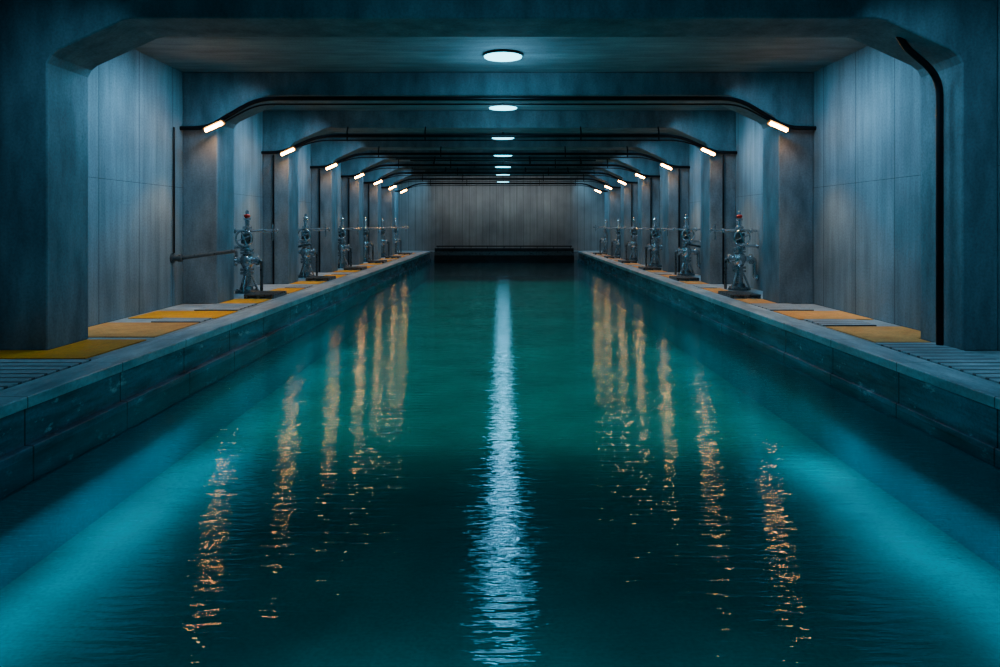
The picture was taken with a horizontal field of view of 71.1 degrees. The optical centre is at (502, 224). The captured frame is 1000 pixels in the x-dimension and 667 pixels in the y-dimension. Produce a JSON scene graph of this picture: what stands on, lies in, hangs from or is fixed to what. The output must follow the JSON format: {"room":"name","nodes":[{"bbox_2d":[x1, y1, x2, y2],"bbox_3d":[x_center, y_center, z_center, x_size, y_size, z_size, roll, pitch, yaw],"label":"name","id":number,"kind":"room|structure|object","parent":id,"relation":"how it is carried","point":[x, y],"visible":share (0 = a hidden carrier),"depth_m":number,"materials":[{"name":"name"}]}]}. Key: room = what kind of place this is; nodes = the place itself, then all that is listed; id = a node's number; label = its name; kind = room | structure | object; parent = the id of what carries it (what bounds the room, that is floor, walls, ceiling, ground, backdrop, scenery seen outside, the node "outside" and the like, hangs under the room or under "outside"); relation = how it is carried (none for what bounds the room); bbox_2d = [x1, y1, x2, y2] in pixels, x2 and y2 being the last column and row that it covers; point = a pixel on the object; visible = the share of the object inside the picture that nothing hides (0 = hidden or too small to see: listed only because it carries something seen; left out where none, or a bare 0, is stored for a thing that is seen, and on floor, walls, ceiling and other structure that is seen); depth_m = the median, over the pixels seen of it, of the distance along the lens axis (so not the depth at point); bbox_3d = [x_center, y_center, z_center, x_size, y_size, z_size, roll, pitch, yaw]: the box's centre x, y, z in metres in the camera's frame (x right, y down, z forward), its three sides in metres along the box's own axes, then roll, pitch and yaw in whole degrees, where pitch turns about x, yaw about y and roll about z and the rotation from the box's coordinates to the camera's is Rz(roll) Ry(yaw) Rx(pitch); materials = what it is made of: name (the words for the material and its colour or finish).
{"room":"underground water channel","nodes":[
{"label":"underground water channel","id":0,"kind":"room"},
{"bbox_2d":[88,49,397,326],"bbox_3d":[-6.650,0.500,19.750,0.300,7.200,47.500,0,0,0],"label":"wall","id":1,"kind":"structure","parent":0,"point":[135,99],"depth_m":12.73,"materials":[{"name":"concrete"}]},
{"bbox_2d":[173,127,174,252],"bbox_3d":[-6.460,-0.685,13.750,0.036,2.470,0.036,0,0,0],"label":"vertical pipe","id":2,"kind":"object","parent":1,"relation":"attached to","point":[173,127],"visible":1,"depth_m":13.73,"materials":[{"name":"black metal"}]},
{"bbox_2d":[170,249,238,262],"bbox_3d":[-5.845,0.613,13.750,1.309,0.274,0.200,0,0,0],"label":"lever","id":3,"kind":"object","parent":1,"relation":"attached to","point":[180,257],"visible":1,"depth_m":13.72,"materials":[{"name":"metal"}]},
{"bbox_2d":[298,243,312,247],"bbox_3d":[-6.020,0.663,20.400,0.959,0.274,0.200,0,0,0],"label":"lever","id":4,"kind":"object","parent":1,"relation":"attached to","point":[308,244],"visible":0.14,"depth_m":20.37,"materials":[{"name":"metal"}]},
{"bbox_2d":[395,180,607,191],"bbox_3d":[-0.100,-2.298,40.555,12.802,0.786,0.179,0,0,0],"label":"pipe","id":5,"kind":"object","parent":1,"relation":"attached to","point":[430,183],"visible":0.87,"depth_m":40.47,"materials":[{"name":"black metal"}]},
{"bbox_2d":[0,251,999,390],"bbox_3d":[-0.100,2.750,19.750,12.800,2.300,47.500,0,0,0],"label":"floor","id":6,"kind":"structure","parent":0,"point":[266,287],"depth_m":14.09,"materials":[{"name":"concrete"}]},
{"bbox_2d":[0,359,90,389],"bbox_3d":[-5.315,1.588,6.425,0.930,0.022,3.650,0,0,0],"label":"walkway","id":7,"kind":"object","parent":6,"relation":"on","point":[13,372],"visible":1,"depth_m":7.69,"materials":[{"name":"grey metal"}]},
{"bbox_2d":[0,339,146,358],"bbox_3d":[-5.705,1.593,9.025,1.530,0.013,1.350,0,0,0],"label":"floor mat","id":8,"kind":"object","parent":6,"relation":"on","point":[88,348],"visible":0.93,"depth_m":8.85,"materials":[{"name":"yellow rubber"}]},
{"bbox_2d":[88,322,198,336],"bbox_3d":[-5.700,1.593,10.675,1.500,0.012,1.450,0,0,0],"label":"floor mat","id":9,"kind":"object","parent":6,"relation":"on","point":[109,329],"visible":0.76,"depth_m":10.73,"materials":[{"name":"yellow rubber"}]},
{"bbox_2d":[151,318,211,322],"bbox_3d":[-5.355,1.588,11.675,0.810,0.022,0.450,0,0,0],"label":"walkway","id":10,"kind":"object","parent":6,"relation":"on","point":[199,320],"visible":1,"depth_m":11.59,"materials":[{"name":"grey concrete"}]},
{"bbox_2d":[128,311,237,318],"bbox_3d":[-5.650,1.593,12.450,1.500,0.012,1.000,0,0,0],"label":"floor mat","id":11,"kind":"object","parent":6,"relation":"on","point":[156,314],"visible":0.96,"depth_m":12.41,"materials":[{"name":"yellow rubber"}]},
{"bbox_2d":[194,303,256,310],"bbox_3d":[-5.355,1.588,13.575,0.810,0.022,1.050,0,0,0],"label":"walkway","id":12,"kind":"object","parent":6,"relation":"on","point":[219,306],"visible":1,"depth_m":13.38,"materials":[{"name":"grey concrete"}]},
{"bbox_2d":[221,299,270,303],"bbox_3d":[-5.375,1.593,14.640,0.790,0.012,0.880,0,0,0],"label":"floor mat","id":13,"kind":"object","parent":6,"relation":"on","point":[257,301],"visible":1,"depth_m":14.55,"materials":[{"name":"yellow rubber"}]},
{"bbox_2d":[234,210,278,293],"bbox_3d":[-5.890,0.625,16.498,1.180,1.950,0.544,0,0,0],"label":"stand","id":14,"kind":"object","parent":6,"relation":"on","point":[246,260],"visible":0.8,"depth_m":16.42,"materials":[{"name":"metal"}]},
{"bbox_2d":[244,291,286,298],"bbox_3d":[-5.300,1.555,15.650,0.660,0.090,0.900,0,0,0],"label":"platform","id":15,"kind":"object","parent":6,"relation":"on","point":[260,294],"visible":1,"depth_m":15.43,"materials":[{"name":"metal"}]},
{"bbox_2d":[273,155,273,283],"bbox_3d":[-6.200,-0.150,18.910,0.044,3.500,0.044,0,0,0],"label":"vertical pipe","id":16,"kind":"object","parent":6,"relation":"on","point":[273,155],"visible":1,"depth_m":18.89,"materials":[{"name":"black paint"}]},
{"bbox_2d":[270,288,304,293],"bbox_3d":[-5.315,1.593,16.950,0.670,0.012,1.300,0,0,0],"label":"floor mat","id":17,"kind":"object","parent":6,"relation":"on","point":[288,290],"visible":0.74,"depth_m":17.22,"materials":[{"name":"yellow rubber"}]},
{"bbox_2d":[285,285,312,287],"bbox_3d":[-5.240,1.588,18.000,0.520,0.022,0.700,0,0,0],"label":"walkway","id":18,"kind":"object","parent":6,"relation":"on","point":[292,286],"visible":1,"depth_m":17.95,"materials":[{"name":"grey concrete"}]},
{"bbox_2d":[290,281,326,283],"bbox_3d":[-5.375,1.593,19.390,0.790,0.012,0.880,0,0,0],"label":"floor mat","id":19,"kind":"object","parent":6,"relation":"on","point":[298,282],"visible":1,"depth_m":19.32,"materials":[{"name":"yellow rubber"}]},
{"bbox_2d":[298,214,329,277],"bbox_3d":[-5.890,0.625,21.398,1.180,1.950,0.544,0,0,0],"label":"stand","id":20,"kind":"object","parent":6,"relation":"on","point":[305,252],"visible":0.66,"depth_m":21.32,"materials":[{"name":"metal"}]},
{"bbox_2d":[319,169,319,271],"bbox_3d":[-6.200,-0.150,23.660,0.044,3.500,0.044,0,0,0],"label":"vertical pipe","id":21,"kind":"object","parent":6,"relation":"on","point":[319,169],"visible":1,"depth_m":23.64,"materials":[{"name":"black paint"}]},
{"bbox_2d":[305,276,335,280],"bbox_3d":[-5.300,1.555,20.400,0.660,0.090,0.900,0,0,0],"label":"platform","id":22,"kind":"object","parent":6,"relation":"on","point":[318,278],"visible":0.96,"depth_m":20.13,"materials":[{"name":"metal"}]},
{"bbox_2d":[323,275,345,277],"bbox_3d":[-5.315,1.593,21.700,0.670,0.012,1.300,0,0,0],"label":"floor mat","id":23,"kind":"object","parent":6,"relation":"on","point":[337,276],"visible":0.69,"depth_m":22.00,"materials":[{"name":"yellow rubber"}]},
{"bbox_2d":[331,273,351,274],"bbox_3d":[-5.240,1.588,22.750,0.520,0.022,0.700,0,0,0],"label":"walkway","id":24,"kind":"object","parent":6,"relation":"on","point":[334,273],"visible":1,"depth_m":22.66,"materials":[{"name":"grey concrete"}]},
{"bbox_2d":[334,270,360,271],"bbox_3d":[-5.375,1.593,24.140,0.790,0.012,0.880,0,0,0],"label":"floor mat","id":25,"kind":"object","parent":6,"relation":"on","point":[338,270],"visible":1,"depth_m":23.96,"materials":[{"name":"yellow rubber"}]},
{"bbox_2d":[348,178,348,264],"bbox_3d":[-6.200,-0.150,28.160,0.044,3.500,0.044,0,0,0],"label":"vertical pipe","id":26,"kind":"object","parent":6,"relation":"on","point":[348,178],"visible":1,"depth_m":28.14,"materials":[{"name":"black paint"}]},
{"bbox_2d":[338,216,361,267],"bbox_3d":[-5.890,0.625,26.198,1.180,1.950,0.544,0,0,0],"label":"valve","id":27,"kind":"object","parent":6,"relation":"on","point":[342,246],"visible":0.8,"depth_m":26.12,"materials":[{"name":"metal"}]},
{"bbox_2d":[343,266,366,269],"bbox_3d":[-5.300,1.555,25.150,0.660,0.090,0.900,0,0,0],"label":"platform","id":28,"kind":"object","parent":6,"relation":"on","point":[348,267],"visible":0.97,"depth_m":24.87,"materials":[{"name":"metal"}]},
{"bbox_2d":[368,184,368,258],"bbox_3d":[-6.200,-0.150,32.360,0.044,3.500,0.044,0,0,0],"label":"vertical pipe","id":29,"kind":"object","parent":6,"relation":"on","point":[368,184],"visible":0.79,"depth_m":32.35,"materials":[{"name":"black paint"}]},
{"bbox_2d":[360,263,382,264],"bbox_3d":[-5.375,1.593,28.640,0.790,0.012,0.880,0,0,0],"label":"floor mat","id":30,"kind":"object","parent":6,"relation":"on","point":[363,263],"visible":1,"depth_m":28.54,"materials":[{"name":"yellow rubber"}]},
{"bbox_2d":[363,217,381,261],"bbox_3d":[-5.890,0.625,30.598,1.180,1.950,0.544,0,0,0],"label":"stand","id":31,"kind":"object","parent":6,"relation":"on","point":[366,243],"visible":0.7,"depth_m":30.52,"materials":[{"name":"metal"}]},
{"bbox_2d":[368,260,386,262],"bbox_3d":[-5.300,1.555,29.650,0.660,0.090,0.900,0,0,0],"label":"platform","id":32,"kind":"object","parent":6,"relation":"on","point":[371,261],"visible":0.97,"depth_m":29.37,"materials":[{"name":"metal"}]},
{"bbox_2d":[381,218,396,256],"bbox_3d":[-5.890,0.625,34.898,1.180,1.950,0.544,0,0,0],"label":"stand","id":33,"kind":"object","parent":6,"relation":"on","point":[383,241],"visible":0.56,"depth_m":34.83,"materials":[{"name":"metal"}]},
{"bbox_2d":[385,256,400,258],"bbox_3d":[-5.300,1.555,33.850,0.660,0.090,0.900,0,0,0],"label":"platform","id":34,"kind":"object","parent":6,"relation":"on","point":[398,257],"visible":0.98,"depth_m":33.55,"materials":[{"name":"metal"}]},
{"bbox_2d":[395,220,407,253],"bbox_3d":[-5.890,0.625,38.998,1.180,1.950,0.544,0,0,0],"label":"stand","id":35,"kind":"object","parent":6,"relation":"on","point":[405,227],"visible":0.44,"depth_m":38.93,"materials":[{"name":"metal"}]},
{"bbox_2d":[398,252,412,254],"bbox_3d":[-5.300,1.555,38.050,0.660,0.090,0.900,0,0,0],"label":"platform","id":36,"kind":"object","parent":6,"relation":"on","point":[400,253],"visible":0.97,"depth_m":37.65,"materials":[{"name":"metal"}]},
{"bbox_2d":[183,72,812,303],"bbox_3d":[-0.100,-0.750,14.650,12.800,4.700,0.900,0,0,0],"label":"frame","id":37,"kind":"object","parent":6,"relation":"on","point":[208,158],"visible":0.89,"depth_m":14.20,"materials":[{"name":"concrete"}]},
{"bbox_2d":[180,96,815,129],"bbox_3d":[-0.100,-2.250,14.110,12.802,0.690,0.090,0,0,0],"label":"pipe","id":38,"kind":"object","parent":37,"relation":"attached to","point":[764,115],"visible":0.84,"depth_m":14.07,"materials":[{"name":"black metal"}]},
{"bbox_2d":[201,119,225,132],"bbox_3d":[-5.728,-1.958,13.928,0.436,0.264,0.275,0,0,0],"label":"lamp","id":39,"kind":"object","parent":38,"relation":"attached to","point":[215,125],"visible":1,"depth_m":13.81,"materials":[{"name":"black paint"}]},
{"bbox_2d":[204,122,222,131],"bbox_3d":[-5.720,-1.940,13.840,0.380,0.068,0.066,-24,0,0],"label":"diffuser","id":40,"kind":"object","parent":39,"relation":"attached to","point":[214,125],"depth_m":13.81,"materials":[{"name":"white plastic"}]},
{"bbox_2d":[767,119,790,132],"bbox_3d":[5.458,-1.958,13.928,0.436,0.264,0.275,0,0,0],"label":"lamp","id":41,"kind":"object","parent":38,"relation":"attached to","point":[772,123],"visible":1,"depth_m":13.81,"materials":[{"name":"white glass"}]},
{"bbox_2d":[769,122,787,131],"bbox_3d":[5.450,-1.940,13.840,0.380,0.068,0.066,24,0,0],"label":"diffuser","id":42,"kind":"object","parent":41,"relation":"attached to","point":[777,125],"depth_m":13.81,"materials":[{"name":"white plastic"}]},
{"bbox_2d":[0,0,997,350],"bbox_3d":[-0.100,-0.750,9.350,12.800,4.700,0.900,0,0,0],"label":"frame","id":43,"kind":"object","parent":6,"relation":"on","point":[50,49],"visible":0.96,"depth_m":8.90,"materials":[{"name":"concrete"}]},
{"bbox_2d":[896,36,943,345],"bbox_3d":[5.473,-0.461,9.200,0.624,4.123,0.090,0,0,0],"label":"conduit","id":44,"kind":"object","parent":43,"relation":"attached to","point":[904,44],"visible":0.93,"depth_m":9.16,"materials":[{"name":"black metal"}]},
{"bbox_2d":[263,111,735,283],"bbox_3d":[-0.100,-0.750,19.400,12.800,4.700,0.900,0,0,0],"label":"frame","id":45,"kind":"object","parent":6,"relation":"on","point":[716,130],"visible":0.82,"depth_m":18.95,"materials":[{"name":"concrete"}]},
{"bbox_2d":[261,126,736,153],"bbox_3d":[-0.100,-2.298,18.905,12.802,0.786,0.179,0,0,0],"label":"pipe","id":46,"kind":"object","parent":45,"relation":"attached to","point":[689,141],"visible":0.92,"depth_m":18.83,"materials":[{"name":"metal"}]},
{"bbox_2d":[279,146,295,156],"bbox_3d":[-5.728,-1.958,18.677,0.436,0.264,0.275,0,0,0],"label":"lamp","id":47,"kind":"object","parent":46,"relation":"attached to","point":[291,149],"visible":1,"depth_m":18.57,"materials":[{"name":"black paint"}]},
{"bbox_2d":[281,148,293,155],"bbox_3d":[-5.720,-1.940,18.590,0.380,0.068,0.066,-24,0,0],"label":"diffuser","id":48,"kind":"object","parent":47,"relation":"attached to","point":[289,150],"depth_m":18.56,"materials":[{"name":"white plastic"}]},
{"bbox_2d":[700,146,716,155],"bbox_3d":[5.458,-1.958,18.677,0.436,0.264,0.275,0,0,0],"label":"lamp","id":49,"kind":"object","parent":46,"relation":"attached to","point":[704,149],"visible":1,"depth_m":18.56,"materials":[{"name":"black paint"}]},
{"bbox_2d":[701,148,714,155],"bbox_3d":[5.450,-1.940,18.590,0.380,0.068,0.066,24,0,0],"label":"diffuser","id":50,"kind":"object","parent":49,"relation":"attached to","point":[706,150],"depth_m":18.56,"materials":[{"name":"white plastic"}]},
{"bbox_2d":[0,265,999,666],"bbox_3d":[0.075,3.060,19.200,9.650,1.680,46.400,0,0,0],"label":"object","id":51,"kind":"object","parent":6,"relation":"in","point":[281,527],"visible":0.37,"depth_m":7.20,"materials":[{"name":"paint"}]},
{"bbox_2d":[0,251,430,498],"bbox_3d":[-4.535,1.960,19.000,0.470,0.780,46.000,0,0,0],"label":"curb","id":52,"kind":"object","parent":51,"relation":"on","point":[47,422],"visible":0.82,"depth_m":8.40,"materials":[{"name":"concrete"}]},
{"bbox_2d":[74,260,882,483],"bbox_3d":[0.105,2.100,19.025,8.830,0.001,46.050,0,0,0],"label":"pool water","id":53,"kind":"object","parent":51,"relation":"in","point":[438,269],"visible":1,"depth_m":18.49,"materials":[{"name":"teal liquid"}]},
{"bbox_2d":[578,251,999,468],"bbox_3d":[4.710,1.895,19.000,0.420,0.650,46.000,0,0,0],"label":"curb","id":54,"kind":"object","parent":51,"relation":"on","point":[959,409],"visible":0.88,"depth_m":8.87,"materials":[{"name":"concrete"}]},
{"bbox_2d":[311,133,688,271],"bbox_3d":[-0.100,-0.750,24.150,12.800,4.700,0.900,0,0,0],"label":"frame","id":55,"kind":"object","parent":6,"relation":"on","point":[323,152],"visible":0.66,"depth_m":23.70,"materials":[{"name":"concrete"}]},
{"bbox_2d":[310,147,689,168],"bbox_3d":[-0.100,-2.298,23.519,12.802,0.786,0.451,0,0,0],"label":"pipe","id":56,"kind":"object","parent":55,"relation":"attached to","point":[652,158],"visible":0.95,"depth_m":23.57,"materials":[{"name":"black metal"}]},
{"bbox_2d":[324,162,337,169],"bbox_3d":[-5.728,-1.958,23.427,0.436,0.264,0.275,0,0,0],"label":"lamp","id":57,"kind":"object","parent":56,"relation":"attached to","point":[335,163],"visible":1,"depth_m":23.31,"materials":[{"name":"black paint"}]},
{"bbox_2d":[660,162,673,169],"bbox_3d":[5.458,-1.958,23.427,0.436,0.264,0.275,0,0,0],"label":"lamp","id":58,"kind":"object","parent":56,"relation":"attached to","point":[661,163],"visible":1,"depth_m":23.31,"materials":[{"name":"black paint"}]},
{"bbox_2d":[342,150,658,264],"bbox_3d":[-0.100,-0.750,28.650,12.800,4.700,0.900,0,0,0],"label":"frame","id":59,"kind":"object","parent":6,"relation":"on","point":[353,166],"visible":0.66,"depth_m":28.20,"materials":[{"name":"concrete"}]},
{"bbox_2d":[341,159,659,177],"bbox_3d":[-0.100,-2.298,28.019,12.802,0.786,0.451,0,0,0],"label":"pipe","id":60,"kind":"object","parent":59,"relation":"attached to","point":[398,164],"visible":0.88,"depth_m":28.07,"materials":[{"name":"black metal"}]},
{"bbox_2d":[354,172,364,178],"bbox_3d":[-5.728,-1.958,27.927,0.436,0.264,0.275,0,0,0],"label":"lamp","id":61,"kind":"object","parent":60,"relation":"attached to","point":[361,174],"visible":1,"depth_m":27.81,"materials":[{"name":"black paint"}]},
{"bbox_2d":[634,173,644,178],"bbox_3d":[5.458,-1.958,27.927,0.436,0.264,0.275,0,0,0],"label":"lamp","id":62,"kind":"object","parent":60,"relation":"attached to","point":[636,174],"visible":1,"depth_m":27.81,"materials":[{"name":"black paint"}]},
{"bbox_2d":[363,162,637,259],"bbox_3d":[-0.100,-0.750,32.850,12.800,4.700,0.900,0,0,0],"label":"frame","id":63,"kind":"object","parent":6,"relation":"on","point":[374,190],"visible":0.51,"depth_m":32.40,"materials":[{"name":"concrete"}]},
{"bbox_2d":[363,167,637,183],"bbox_3d":[-0.100,-2.298,32.355,12.802,0.786,0.179,0,0,0],"label":"pipe","id":64,"kind":"object","parent":63,"relation":"attached to","point":[457,173],"visible":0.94,"depth_m":32.28,"materials":[{"name":"black metal"}]},
{"bbox_2d":[381,170,620,255],"bbox_3d":[-0.100,-0.750,37.050,12.800,4.700,0.900,0,0,0],"label":"frame","id":65,"kind":"object","parent":6,"relation":"on","point":[614,195],"visible":0.44,"depth_m":36.60,"materials":[{"name":"concrete"}]},
{"bbox_2d":[381,174,620,187],"bbox_3d":[-0.100,-2.298,36.555,12.802,0.786,0.179,0,0,0],"label":"pipe","id":66,"kind":"object","parent":65,"relation":"attached to","point":[422,178],"visible":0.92,"depth_m":36.48,"materials":[{"name":"metal"}]},
{"bbox_2d":[434,246,573,262],"bbox_3d":[0.070,1.773,42.215,8.400,1.053,0.330,0,0,0],"label":"gate","id":67,"kind":"object","parent":6,"relation":"on","point":[449,254],"visible":0.77,"depth_m":42.16,"materials":[{"name":"metal"}]},
{"bbox_2d":[593,252,606,254],"bbox_3d":[5.270,1.555,38.050,0.660,0.090,0.900,0,0,0],"label":"platform","id":68,"kind":"object","parent":6,"relation":"on","point":[595,253],"visible":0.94,"depth_m":37.60,"materials":[{"name":"metal"}]},
{"bbox_2d":[593,219,607,252],"bbox_3d":[5.700,0.625,39.602,1.180,1.950,0.544,0,0,0],"label":"stand","id":69,"kind":"object","parent":68,"relation":"on","point":[605,239],"visible":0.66,"depth_m":39.52,"materials":[{"name":"metal"}]},
{"bbox_2d":[604,218,620,256],"bbox_3d":[5.700,0.625,35.302,1.180,1.950,0.544,0,0,0],"label":"stand","id":70,"kind":"object","parent":6,"relation":"on","point":[617,241],"visible":0.61,"depth_m":35.22,"materials":[{"name":"metal"}]},
{"bbox_2d":[618,260,636,262],"bbox_3d":[5.270,1.555,29.650,0.660,0.090,0.900,0,0,0],"label":"platform","id":71,"kind":"object","parent":6,"relation":"on","point":[620,261],"visible":0.94,"depth_m":29.43,"materials":[{"name":"metal"}]},
{"bbox_2d":[618,217,637,260],"bbox_3d":[5.700,0.625,31.202,1.180,1.950,0.544,0,0,0],"label":"stand","id":72,"kind":"object","parent":6,"relation":"on","point":[633,231],"visible":0.76,"depth_m":31.11,"materials":[{"name":"metal"}]},
{"bbox_2d":[631,184,631,256],"bbox_3d":[5.950,-0.150,32.360,0.044,3.500,0.044,0,0,0],"label":"vertical pipe","id":73,"kind":"object","parent":6,"relation":"on","point":[631,184],"visible":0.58,"depth_m":32.34,"materials":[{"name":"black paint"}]},
{"bbox_2d":[623,263,640,264],"bbox_3d":[5.275,1.593,28.640,0.590,0.012,0.880,0,0,0],"label":"floor mat","id":74,"kind":"object","parent":6,"relation":"on","point":[623,263],"visible":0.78,"depth_m":28.54,"materials":[{"name":"orange rubber"}]},
{"bbox_2d":[636,216,661,266],"bbox_3d":[5.700,0.625,26.902,1.180,1.950,0.544,0,0,0],"label":"valve","id":75,"kind":"object","parent":6,"relation":"on","point":[654,246],"visible":0.84,"depth_m":26.82,"materials":[{"name":"metal"}]},
{"bbox_2d":[638,266,661,269],"bbox_3d":[5.270,1.555,25.150,0.660,0.090,0.900,0,0,0],"label":"platform","id":76,"kind":"object","parent":6,"relation":"on","point":[639,267],"visible":0.94,"depth_m":24.87,"materials":[{"name":"metal"}]},
{"bbox_2d":[650,178,650,261],"bbox_3d":[5.950,-0.150,28.160,0.044,3.500,0.044,0,0,0],"label":"vertical pipe","id":77,"kind":"object","parent":6,"relation":"on","point":[650,178],"visible":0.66,"depth_m":28.15,"materials":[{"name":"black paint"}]},
{"bbox_2d":[645,270,665,271],"bbox_3d":[5.275,1.593,24.140,0.590,0.012,0.880,0,0,0],"label":"floor mat","id":78,"kind":"object","parent":6,"relation":"on","point":[645,270],"visible":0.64,"depth_m":24.19,"materials":[{"name":"rubber"}]},
{"bbox_2d":[678,169,679,271],"bbox_3d":[5.950,-0.150,23.660,0.044,3.500,0.044,0,0,0],"label":"vertical pipe","id":79,"kind":"object","parent":6,"relation":"on","point":[678,169],"visible":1,"depth_m":23.64,"materials":[{"name":"black metal"}]},
{"bbox_2d":[663,214,700,275],"bbox_3d":[5.700,0.625,22.302,1.180,1.950,0.544,0,0,0],"label":"stand","id":80,"kind":"object","parent":6,"relation":"on","point":[686,252],"visible":0.98,"depth_m":22.22,"materials":[{"name":"metal"}]},
{"bbox_2d":[685,243,700,247],"bbox_3d":[5.820,0.663,20.600,0.959,0.274,0.200,0,0,0],"label":"lever","id":81,"kind":"object","parent":80,"relation":"attached to","point":[686,244],"visible":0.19,"depth_m":20.57,"materials":[{"name":"metal"}]},
{"bbox_2d":[669,276,698,280],"bbox_3d":[5.270,1.555,20.400,0.660,0.090,0.900,0,0,0],"label":"platform","id":82,"kind":"object","parent":6,"relation":"on","point":[686,278],"visible":0.94,"depth_m":20.13,"materials":[{"name":"metal"}]},
{"bbox_2d":[680,281,707,283],"bbox_3d":[5.275,1.593,19.390,0.590,0.012,0.880,0,0,0],"label":"floor mat","id":83,"kind":"object","parent":6,"relation":"on","point":[686,282],"visible":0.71,"depth_m":19.32,"materials":[{"name":"rubber"}]},
{"bbox_2d":[693,285,716,287],"bbox_3d":[5.190,1.588,18.000,0.420,0.022,0.700,0,0,0],"label":"walkway","id":84,"kind":"object","parent":6,"relation":"on","point":[698,286],"visible":0.88,"depth_m":17.95,"materials":[{"name":"grey concrete"}]},
{"bbox_2d":[702,288,727,293],"bbox_3d":[5.220,1.593,16.950,0.480,0.012,1.300,0,0,0],"label":"floor mat","id":85,"kind":"object","parent":6,"relation":"on","point":[715,290],"visible":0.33,"depth_m":17.22,"materials":[{"name":"rubber"}]},
{"bbox_2d":[722,155,723,283],"bbox_3d":[5.950,-0.150,18.910,0.044,3.500,0.044,0,0,0],"label":"vertical pipe","id":86,"kind":"object","parent":6,"relation":"on","point":[722,155],"visible":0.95,"depth_m":18.90,"materials":[{"name":"black metal"}]},
{"bbox_2d":[709,211,758,290],"bbox_3d":[5.700,0.625,17.302,1.180,1.950,0.544,0,0,0],"label":"stand","id":87,"kind":"object","parent":6,"relation":"on","point":[739,258],"visible":1,"depth_m":17.22,"materials":[{"name":"metal"}]},
{"bbox_2d":[718,291,760,298],"bbox_3d":[5.270,1.555,15.650,0.660,0.090,0.900,0,0,0],"label":"platform","id":88,"kind":"object","parent":6,"relation":"on","point":[742,294],"visible":0.98,"depth_m":15.43,"materials":[{"name":"metal"}]},
{"bbox_2d":[736,299,774,303],"bbox_3d":[5.275,1.593,14.640,0.590,0.012,0.880,0,0,0],"label":"floor mat","id":89,"kind":"object","parent":6,"relation":"on","point":[748,301],"visible":0.88,"depth_m":14.52,"materials":[{"name":"orange rubber"}]},
{"bbox_2d":[750,303,813,310],"bbox_3d":[5.390,1.588,13.575,0.820,0.022,1.050,0,0,0],"label":"walkway","id":90,"kind":"object","parent":6,"relation":"on","point":[769,306],"visible":0.89,"depth_m":13.38,"materials":[{"name":"grey concrete"}]},
{"bbox_2d":[774,311,873,319],"bbox_3d":[5.625,1.593,12.375,1.250,0.012,1.150,0,0,0],"label":"floor mat","id":91,"kind":"object","parent":6,"relation":"on","point":[801,315],"visible":0.93,"depth_m":12.28,"materials":[{"name":"orange rubber"}]},
{"bbox_2d":[804,319,876,325],"bbox_3d":[5.475,1.588,11.400,0.850,0.022,0.700,0,0,0],"label":"walkway","id":92,"kind":"object","parent":6,"relation":"on","point":[823,322],"visible":0.92,"depth_m":11.32,"materials":[{"name":"grey concrete"}]},
{"bbox_2d":[826,326,929,342],"bbox_3d":[5.650,1.593,10.225,1.200,0.013,1.450,0,0,0],"label":"floor mat","id":93,"kind":"object","parent":6,"relation":"on","point":[874,334],"visible":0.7,"depth_m":10.23,"materials":[{"name":"yellow rubber"}]},
{"bbox_2d":[876,342,999,383],"bbox_3d":[5.400,1.588,7.000,0.800,0.022,4.800,0,0,0],"label":"walkway","id":94,"kind":"object","parent":6,"relation":"on","point":[981,366],"visible":0.94,"depth_m":8.33,"materials":[{"name":"grey metal"}]},
{"bbox_2d":[135,37,866,132],"bbox_3d":[-0.100,-3.250,19.750,13.400,0.300,48.100,0,0,0],"label":"ceiling","id":95,"kind":"structure","parent":0,"point":[184,54],"depth_m":12.80,"materials":[{"name":"concrete"}]},
{"bbox_2d":[483,50,522,61],"bbox_3d":[0.000,-3.067,12.700,0.720,0.065,0.720,0,0,0],"label":"ceiling light","id":96,"kind":"object","parent":95,"relation":"attached to","point":[496,55],"visible":1,"depth_m":12.61,"materials":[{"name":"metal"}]},
{"bbox_2d":[488,105,517,110],"bbox_3d":[0.000,-2.987,17.300,0.720,0.225,0.720,0,0,0],"label":"ceiling light","id":97,"kind":"object","parent":95,"relation":"attached to","point":[492,107],"visible":0.9,"depth_m":17.15,"materials":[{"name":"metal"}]},
{"bbox_2d":[492,132,513,139],"bbox_3d":[0.000,-2.902,21.900,0.720,0.395,0.720,0,0,0],"label":"ceiling light","id":98,"kind":"object","parent":95,"relation":"attached to","point":[502,132],"visible":0.36,"depth_m":21.90,"materials":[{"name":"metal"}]},
{"bbox_2d":[492,138,513,139],"bbox_3d":[0.000,-2.713,21.900,0.690,0.017,0.690,0,0,0],"label":"diffuser","id":99,"kind":"object","parent":98,"relation":"attached to","point":[492,138],"depth_m":21.91,"materials":[{"name":"white plastic"}]},
{"bbox_2d":[493,150,512,156],"bbox_3d":[0.000,-2.857,26.500,0.720,0.485,0.720,0,0,0],"label":"ceiling light","id":100,"kind":"object","parent":95,"relation":"attached to","point":[502,150],"visible":0.52,"depth_m":26.43,"materials":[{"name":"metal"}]},
{"bbox_2d":[495,162,510,167],"bbox_3d":[0.000,-2.817,30.800,0.720,0.565,0.720,0,0,0],"label":"ceiling light","id":101,"kind":"object","parent":95,"relation":"attached to","point":[502,162],"visible":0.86,"depth_m":30.78,"materials":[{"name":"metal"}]},
{"bbox_2d":[398,176,603,250],"bbox_3d":[-0.100,0.500,43.650,13.400,7.200,0.300,0,0,0],"label":"wall","id":102,"kind":"structure","parent":0,"point":[434,216],"depth_m":43.50,"materials":[{"name":"concrete"}]},
{"bbox_2d":[604,0,999,350],"bbox_3d":[6.450,0.500,19.750,0.300,7.200,47.500,0,0,0],"label":"wall","id":103,"kind":"structure","parent":0,"point":[867,101],"depth_m":12.37,"materials":[{"name":"concrete"}]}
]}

